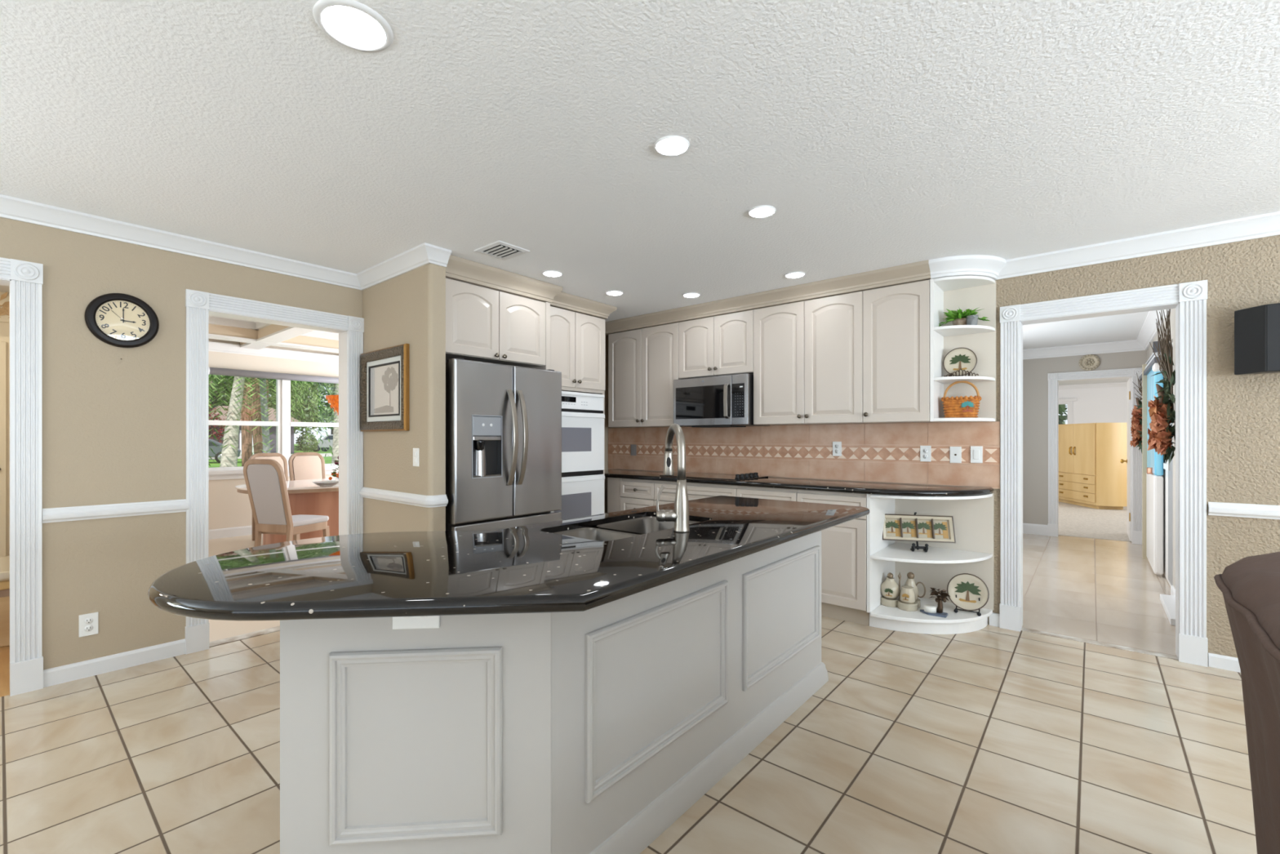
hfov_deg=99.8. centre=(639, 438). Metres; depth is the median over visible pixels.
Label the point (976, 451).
light switch
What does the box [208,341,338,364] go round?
trim
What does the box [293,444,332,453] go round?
lawn
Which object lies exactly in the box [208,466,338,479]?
trim
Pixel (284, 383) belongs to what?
trim
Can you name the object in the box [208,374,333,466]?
palm tree
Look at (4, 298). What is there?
panel
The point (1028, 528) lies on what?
baseboard
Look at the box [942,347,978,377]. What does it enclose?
decorative plate
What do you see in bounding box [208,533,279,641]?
floor
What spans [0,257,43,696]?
trim
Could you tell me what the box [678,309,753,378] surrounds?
upper cabinet
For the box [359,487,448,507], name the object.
trim
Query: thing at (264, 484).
cushion
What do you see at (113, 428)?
wall
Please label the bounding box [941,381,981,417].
wicker basket
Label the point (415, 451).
light switch
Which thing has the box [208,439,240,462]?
car
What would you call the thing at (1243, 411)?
wall
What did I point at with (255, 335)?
ceiling beams
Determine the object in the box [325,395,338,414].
chandelier
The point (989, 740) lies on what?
floor
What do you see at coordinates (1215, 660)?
baseboard
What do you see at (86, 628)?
receptacle
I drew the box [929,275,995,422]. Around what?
corner shelf
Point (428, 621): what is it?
wall outlet
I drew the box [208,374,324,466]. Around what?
palm tree
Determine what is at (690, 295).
recessed light
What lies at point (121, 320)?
wall clock
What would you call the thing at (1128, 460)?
bedroom door
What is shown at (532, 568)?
island countertop
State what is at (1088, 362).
wall plaque
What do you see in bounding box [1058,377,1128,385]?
ceiling
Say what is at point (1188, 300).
trim
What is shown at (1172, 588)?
baseboard
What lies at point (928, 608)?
candle
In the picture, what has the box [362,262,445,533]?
wall
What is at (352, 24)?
recessed light
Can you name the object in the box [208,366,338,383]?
roller shade
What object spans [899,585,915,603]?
sugar pot
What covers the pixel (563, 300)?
trim
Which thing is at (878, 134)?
ceiling
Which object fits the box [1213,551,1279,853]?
chair
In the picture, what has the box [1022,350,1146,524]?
wall
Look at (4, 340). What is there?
tall cabinet
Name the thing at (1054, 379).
trim
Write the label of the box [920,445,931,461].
wall outlet
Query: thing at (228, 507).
wall
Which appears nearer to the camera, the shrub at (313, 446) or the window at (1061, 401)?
the window at (1061, 401)
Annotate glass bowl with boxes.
[311,480,338,486]
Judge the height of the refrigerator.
1.737 m
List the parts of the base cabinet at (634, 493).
drawer, drawer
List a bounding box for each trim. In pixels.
[0,194,451,290]
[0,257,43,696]
[42,498,189,523]
[185,288,364,653]
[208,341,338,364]
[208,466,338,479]
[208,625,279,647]
[281,379,287,460]
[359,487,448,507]
[445,254,562,302]
[550,291,617,319]
[604,259,931,335]
[928,254,1006,279]
[997,211,1279,279]
[1000,280,1208,666]
[1020,627,1178,660]
[1022,308,1172,359]
[1047,367,1142,544]
[1058,382,1126,389]
[1208,502,1279,519]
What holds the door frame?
attached to the wall at (1172, 315)
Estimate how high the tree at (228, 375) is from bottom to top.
18.186 m
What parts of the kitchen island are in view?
panel molding, panel molding, molding, panel molding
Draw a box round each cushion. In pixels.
[246,463,286,524]
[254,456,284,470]
[291,514,328,527]
[292,455,322,479]
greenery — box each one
[1132,399,1142,452]
[1151,352,1175,466]
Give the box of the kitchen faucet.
[655,423,689,533]
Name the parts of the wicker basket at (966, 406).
handle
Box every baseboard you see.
[43,638,185,687]
[208,524,252,539]
[989,612,999,626]
[1022,523,1047,535]
[1170,585,1175,598]
[1208,652,1240,672]
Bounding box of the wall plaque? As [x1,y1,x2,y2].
[1078,354,1100,370]
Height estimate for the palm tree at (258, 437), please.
6.201 m
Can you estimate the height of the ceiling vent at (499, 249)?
0.015 m
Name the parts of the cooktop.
knob, knob, knob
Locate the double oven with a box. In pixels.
[551,390,604,519]
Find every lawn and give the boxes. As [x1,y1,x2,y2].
[208,456,332,467]
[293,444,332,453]
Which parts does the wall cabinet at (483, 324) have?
door, door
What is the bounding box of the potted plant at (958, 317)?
[938,308,989,326]
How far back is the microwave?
4.53 m
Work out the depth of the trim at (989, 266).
3.46 m
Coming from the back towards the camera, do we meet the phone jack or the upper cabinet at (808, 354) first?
the upper cabinet at (808, 354)
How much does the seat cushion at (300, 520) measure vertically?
0.050 m
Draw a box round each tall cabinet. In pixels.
[0,336,9,556]
[550,306,604,513]
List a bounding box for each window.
[208,379,281,471]
[287,380,338,467]
[1058,398,1076,423]
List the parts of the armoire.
door, drawer, drawer, drawer, door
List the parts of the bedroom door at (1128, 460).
knob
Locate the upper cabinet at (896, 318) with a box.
[862,279,939,423]
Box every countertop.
[147,495,870,620]
[604,468,993,496]
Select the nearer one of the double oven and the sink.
the sink
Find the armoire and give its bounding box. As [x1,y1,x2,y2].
[1058,422,1126,509]
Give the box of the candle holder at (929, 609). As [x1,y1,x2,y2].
[920,586,950,617]
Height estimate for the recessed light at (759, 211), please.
0.013 m
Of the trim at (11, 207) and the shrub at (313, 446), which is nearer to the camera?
the trim at (11, 207)
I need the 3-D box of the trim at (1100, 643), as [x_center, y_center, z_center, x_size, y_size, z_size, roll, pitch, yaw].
[2.777,1.298,3.300,0.760,0.103,0.066,0,0,40]
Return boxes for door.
[1120,377,1131,541]
[1142,364,1163,574]
[1161,342,1173,586]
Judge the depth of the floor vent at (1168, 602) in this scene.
3.87 m
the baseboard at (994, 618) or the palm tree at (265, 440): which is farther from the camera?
the palm tree at (265, 440)
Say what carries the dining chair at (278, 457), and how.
on the floor at (219, 629)
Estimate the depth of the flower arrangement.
5.90 m
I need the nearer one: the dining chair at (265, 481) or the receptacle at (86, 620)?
the receptacle at (86, 620)
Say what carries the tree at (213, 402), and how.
on the lawn at (330, 450)
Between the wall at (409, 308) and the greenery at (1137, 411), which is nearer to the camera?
the wall at (409, 308)
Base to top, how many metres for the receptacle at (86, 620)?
0.032 m
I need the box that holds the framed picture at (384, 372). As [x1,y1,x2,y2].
[360,343,408,431]
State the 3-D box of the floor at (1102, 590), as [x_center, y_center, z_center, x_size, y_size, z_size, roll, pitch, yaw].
[6.023,1.308,7.639,5.400,0.124,10.754,0,0,40]
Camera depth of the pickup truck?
58.95 m
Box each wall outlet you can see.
[79,612,98,637]
[392,615,439,629]
[832,441,841,456]
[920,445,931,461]
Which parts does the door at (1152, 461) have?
edge post, glass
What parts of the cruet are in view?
wire handle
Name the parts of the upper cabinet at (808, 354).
door, door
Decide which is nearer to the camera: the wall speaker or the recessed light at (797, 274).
the wall speaker
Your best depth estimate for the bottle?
3.65 m
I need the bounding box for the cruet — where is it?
[880,572,925,611]
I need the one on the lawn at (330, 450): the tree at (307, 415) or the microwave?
the tree at (307, 415)
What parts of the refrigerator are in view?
door, dispenser panel, dispenser frame, freezer drawer, handle, handle, door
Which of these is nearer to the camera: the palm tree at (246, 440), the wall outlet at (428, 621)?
the wall outlet at (428, 621)
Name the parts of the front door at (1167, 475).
light frame, kick plate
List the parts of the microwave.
door, handle, control panel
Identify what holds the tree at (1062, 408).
on the lawn
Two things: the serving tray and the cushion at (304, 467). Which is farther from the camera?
the cushion at (304, 467)
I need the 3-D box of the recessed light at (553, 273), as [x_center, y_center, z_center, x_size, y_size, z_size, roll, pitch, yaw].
[-0.614,-1.153,3.784,0.140,0.013,0.140,0,0,40]
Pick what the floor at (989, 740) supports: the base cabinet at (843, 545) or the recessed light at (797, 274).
the base cabinet at (843, 545)
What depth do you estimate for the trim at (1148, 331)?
6.51 m
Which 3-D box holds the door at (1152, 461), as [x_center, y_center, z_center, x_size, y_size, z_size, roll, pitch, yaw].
[4.987,0.240,5.253,0.096,2.020,1.020,0,0,40]
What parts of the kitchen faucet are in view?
lever, handle, spout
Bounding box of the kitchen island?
[280,530,828,853]
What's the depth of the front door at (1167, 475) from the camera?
4.57 m
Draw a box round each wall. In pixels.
[0,217,608,669]
[0,291,9,337]
[208,338,338,529]
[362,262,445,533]
[608,235,1279,657]
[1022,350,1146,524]
[1058,386,1126,423]
[1146,308,1175,588]
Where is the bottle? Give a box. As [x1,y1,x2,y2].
[904,572,919,599]
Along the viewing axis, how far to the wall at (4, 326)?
4.27 m
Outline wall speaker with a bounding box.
[1234,302,1279,374]
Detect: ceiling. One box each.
[0,0,1279,321]
[0,284,9,292]
[208,315,338,334]
[1022,311,1149,349]
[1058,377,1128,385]
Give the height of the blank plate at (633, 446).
0.114 m
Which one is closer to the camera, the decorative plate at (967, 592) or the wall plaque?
the decorative plate at (967, 592)
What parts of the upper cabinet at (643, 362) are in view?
door, door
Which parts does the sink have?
bowl, bowl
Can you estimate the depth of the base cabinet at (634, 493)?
4.83 m
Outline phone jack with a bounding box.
[950,446,961,462]
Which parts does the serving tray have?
palm panel, palm panel, palm panel, palm panel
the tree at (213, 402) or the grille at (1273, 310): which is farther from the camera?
the tree at (213, 402)
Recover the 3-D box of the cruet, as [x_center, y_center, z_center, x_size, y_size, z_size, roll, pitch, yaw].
[1.789,1.024,3.673,0.274,0.235,0.204,0,0,40]
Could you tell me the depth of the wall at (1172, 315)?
4.22 m
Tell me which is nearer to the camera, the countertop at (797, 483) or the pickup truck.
the countertop at (797, 483)
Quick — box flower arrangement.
[328,456,338,484]
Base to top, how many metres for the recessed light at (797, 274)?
0.013 m
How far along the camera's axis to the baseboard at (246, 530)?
6.82 m
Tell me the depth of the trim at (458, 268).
3.72 m
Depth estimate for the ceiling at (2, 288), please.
4.17 m
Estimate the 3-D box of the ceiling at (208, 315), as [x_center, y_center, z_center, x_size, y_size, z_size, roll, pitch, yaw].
[-2.926,-1.420,6.277,4.205,0.100,4.950,0,0,40]
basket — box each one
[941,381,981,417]
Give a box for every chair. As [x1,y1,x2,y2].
[243,458,329,546]
[248,453,288,540]
[288,452,325,480]
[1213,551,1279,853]
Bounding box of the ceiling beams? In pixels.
[208,316,338,353]
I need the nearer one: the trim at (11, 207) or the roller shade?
the trim at (11, 207)
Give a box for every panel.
[0,291,9,322]
[607,477,621,512]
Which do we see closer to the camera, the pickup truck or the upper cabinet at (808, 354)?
the upper cabinet at (808, 354)
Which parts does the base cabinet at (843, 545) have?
drawer, door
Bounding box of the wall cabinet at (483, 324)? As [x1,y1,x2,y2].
[445,277,550,369]
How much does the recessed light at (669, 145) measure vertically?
0.013 m
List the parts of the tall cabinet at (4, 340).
door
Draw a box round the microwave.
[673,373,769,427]
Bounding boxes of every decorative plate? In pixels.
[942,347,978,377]
[946,573,989,616]
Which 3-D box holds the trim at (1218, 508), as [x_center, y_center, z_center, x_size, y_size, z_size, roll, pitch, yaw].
[4.537,0.384,1.759,3.713,0.072,0.030,0,0,40]
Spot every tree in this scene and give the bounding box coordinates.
[208,374,231,411]
[208,374,301,466]
[208,374,317,422]
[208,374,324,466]
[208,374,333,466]
[208,375,233,409]
[208,375,326,453]
[216,378,323,435]
[269,383,335,434]
[271,382,335,429]
[290,380,338,463]
[1058,404,1066,424]
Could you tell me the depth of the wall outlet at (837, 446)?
4.25 m
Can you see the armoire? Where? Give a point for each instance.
(1091, 473)
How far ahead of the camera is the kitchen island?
1.39 m
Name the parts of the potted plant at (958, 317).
pot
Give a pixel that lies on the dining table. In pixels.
(305, 497)
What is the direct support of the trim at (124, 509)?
attached to the wall at (113, 428)
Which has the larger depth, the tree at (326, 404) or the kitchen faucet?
the tree at (326, 404)
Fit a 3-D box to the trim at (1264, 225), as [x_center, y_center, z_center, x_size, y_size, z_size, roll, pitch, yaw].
[4.146,-1.108,2.061,4.700,0.104,0.070,0,0,40]
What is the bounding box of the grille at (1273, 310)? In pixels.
[1266,304,1279,370]
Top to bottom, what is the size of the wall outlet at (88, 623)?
0.115 m
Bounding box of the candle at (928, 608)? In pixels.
[924,604,936,613]
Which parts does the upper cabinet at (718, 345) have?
door, door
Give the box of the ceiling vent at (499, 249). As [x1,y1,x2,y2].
[473,240,529,260]
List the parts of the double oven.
door, control panel, door, handle, handle, trim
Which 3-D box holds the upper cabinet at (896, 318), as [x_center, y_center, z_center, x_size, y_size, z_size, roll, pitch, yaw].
[1.841,-0.583,3.806,0.430,0.942,0.359,0,0,40]
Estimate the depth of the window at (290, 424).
7.38 m
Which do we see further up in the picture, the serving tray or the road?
the road
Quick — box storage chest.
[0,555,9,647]
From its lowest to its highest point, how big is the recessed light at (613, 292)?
0.013 m
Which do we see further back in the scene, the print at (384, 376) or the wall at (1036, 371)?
the wall at (1036, 371)
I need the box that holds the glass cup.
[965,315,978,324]
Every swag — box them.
[1129,373,1142,452]
[1147,308,1175,466]
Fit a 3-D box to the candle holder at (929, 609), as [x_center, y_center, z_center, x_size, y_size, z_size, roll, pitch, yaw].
[1.922,1.059,3.491,0.150,0.165,0.128,0,0,0]
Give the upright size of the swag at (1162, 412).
1.216 m
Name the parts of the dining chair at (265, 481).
frame, seat rail, leg, leg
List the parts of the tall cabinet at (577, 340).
door, door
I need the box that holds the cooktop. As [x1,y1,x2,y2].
[659,472,768,479]
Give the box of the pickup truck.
[306,434,333,451]
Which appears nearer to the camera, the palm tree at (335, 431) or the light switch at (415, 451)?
the light switch at (415, 451)
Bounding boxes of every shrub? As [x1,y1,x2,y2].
[208,404,225,443]
[295,431,319,452]
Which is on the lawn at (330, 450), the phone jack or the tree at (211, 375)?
the tree at (211, 375)
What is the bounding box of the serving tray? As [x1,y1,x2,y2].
[882,511,955,551]
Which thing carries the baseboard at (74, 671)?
attached to the wall at (113, 428)
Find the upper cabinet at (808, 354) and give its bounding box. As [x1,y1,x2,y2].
[753,290,871,425]
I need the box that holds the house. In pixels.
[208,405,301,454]
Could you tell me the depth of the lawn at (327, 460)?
32.51 m
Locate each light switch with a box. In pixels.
[413,448,419,466]
[970,445,982,462]
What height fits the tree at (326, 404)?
25.962 m
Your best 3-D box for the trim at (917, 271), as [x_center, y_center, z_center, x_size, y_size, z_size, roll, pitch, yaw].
[0.733,-1.107,4.539,3.085,0.103,0.126,0,0,40]
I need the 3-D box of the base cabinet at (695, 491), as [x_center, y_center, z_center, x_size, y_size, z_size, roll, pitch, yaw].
[0.615,0.808,4.659,0.813,0.884,0.629,0,0,40]
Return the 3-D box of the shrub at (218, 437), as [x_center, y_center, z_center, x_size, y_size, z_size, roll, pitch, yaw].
[-29.732,-0.653,36.832,2.947,3.857,3.156,0,0,25]
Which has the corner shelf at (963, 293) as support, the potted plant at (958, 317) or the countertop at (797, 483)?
the potted plant at (958, 317)
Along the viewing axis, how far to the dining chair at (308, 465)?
7.07 m
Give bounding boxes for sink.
[553,516,699,541]
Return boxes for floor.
[0,615,1257,853]
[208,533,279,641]
[1022,501,1176,655]
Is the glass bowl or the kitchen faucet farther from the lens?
the glass bowl
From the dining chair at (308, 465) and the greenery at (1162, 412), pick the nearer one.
the greenery at (1162, 412)
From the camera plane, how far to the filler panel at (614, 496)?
5.03 m
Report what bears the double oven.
in the tall cabinet at (577, 340)
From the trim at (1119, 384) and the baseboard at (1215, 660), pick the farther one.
the trim at (1119, 384)
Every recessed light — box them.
[312,0,393,52]
[542,270,562,277]
[605,289,622,295]
[654,135,689,156]
[682,292,700,297]
[747,205,776,217]
[784,271,804,278]
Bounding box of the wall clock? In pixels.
[84,293,159,347]
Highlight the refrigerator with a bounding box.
[445,357,561,530]
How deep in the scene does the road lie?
45.24 m
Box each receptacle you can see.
[84,617,93,623]
[84,625,93,631]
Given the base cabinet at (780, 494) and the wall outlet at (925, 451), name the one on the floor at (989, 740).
the base cabinet at (780, 494)
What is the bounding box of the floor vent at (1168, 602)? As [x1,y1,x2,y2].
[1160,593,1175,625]
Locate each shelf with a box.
[866,493,993,634]
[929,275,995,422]
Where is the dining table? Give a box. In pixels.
[235,478,338,545]
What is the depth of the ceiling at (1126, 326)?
5.82 m
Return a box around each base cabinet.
[620,478,655,511]
[654,480,737,505]
[736,485,797,501]
[796,489,869,626]
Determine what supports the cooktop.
in the countertop at (797, 483)
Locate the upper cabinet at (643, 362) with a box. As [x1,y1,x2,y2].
[608,322,681,427]
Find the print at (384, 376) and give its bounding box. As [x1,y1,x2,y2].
[370,363,398,415]
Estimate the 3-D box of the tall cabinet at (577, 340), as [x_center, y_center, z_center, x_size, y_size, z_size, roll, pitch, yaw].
[-0.777,0.100,4.673,0.700,2.300,0.733,0,0,40]
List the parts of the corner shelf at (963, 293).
panel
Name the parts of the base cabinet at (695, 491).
door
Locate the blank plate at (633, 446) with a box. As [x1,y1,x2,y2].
[631,444,636,455]
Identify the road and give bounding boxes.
[208,453,332,459]
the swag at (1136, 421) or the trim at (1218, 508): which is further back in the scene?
the swag at (1136, 421)
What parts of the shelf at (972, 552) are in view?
panel, panel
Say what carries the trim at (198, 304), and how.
attached to the wall at (113, 428)
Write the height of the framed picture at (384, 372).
0.556 m

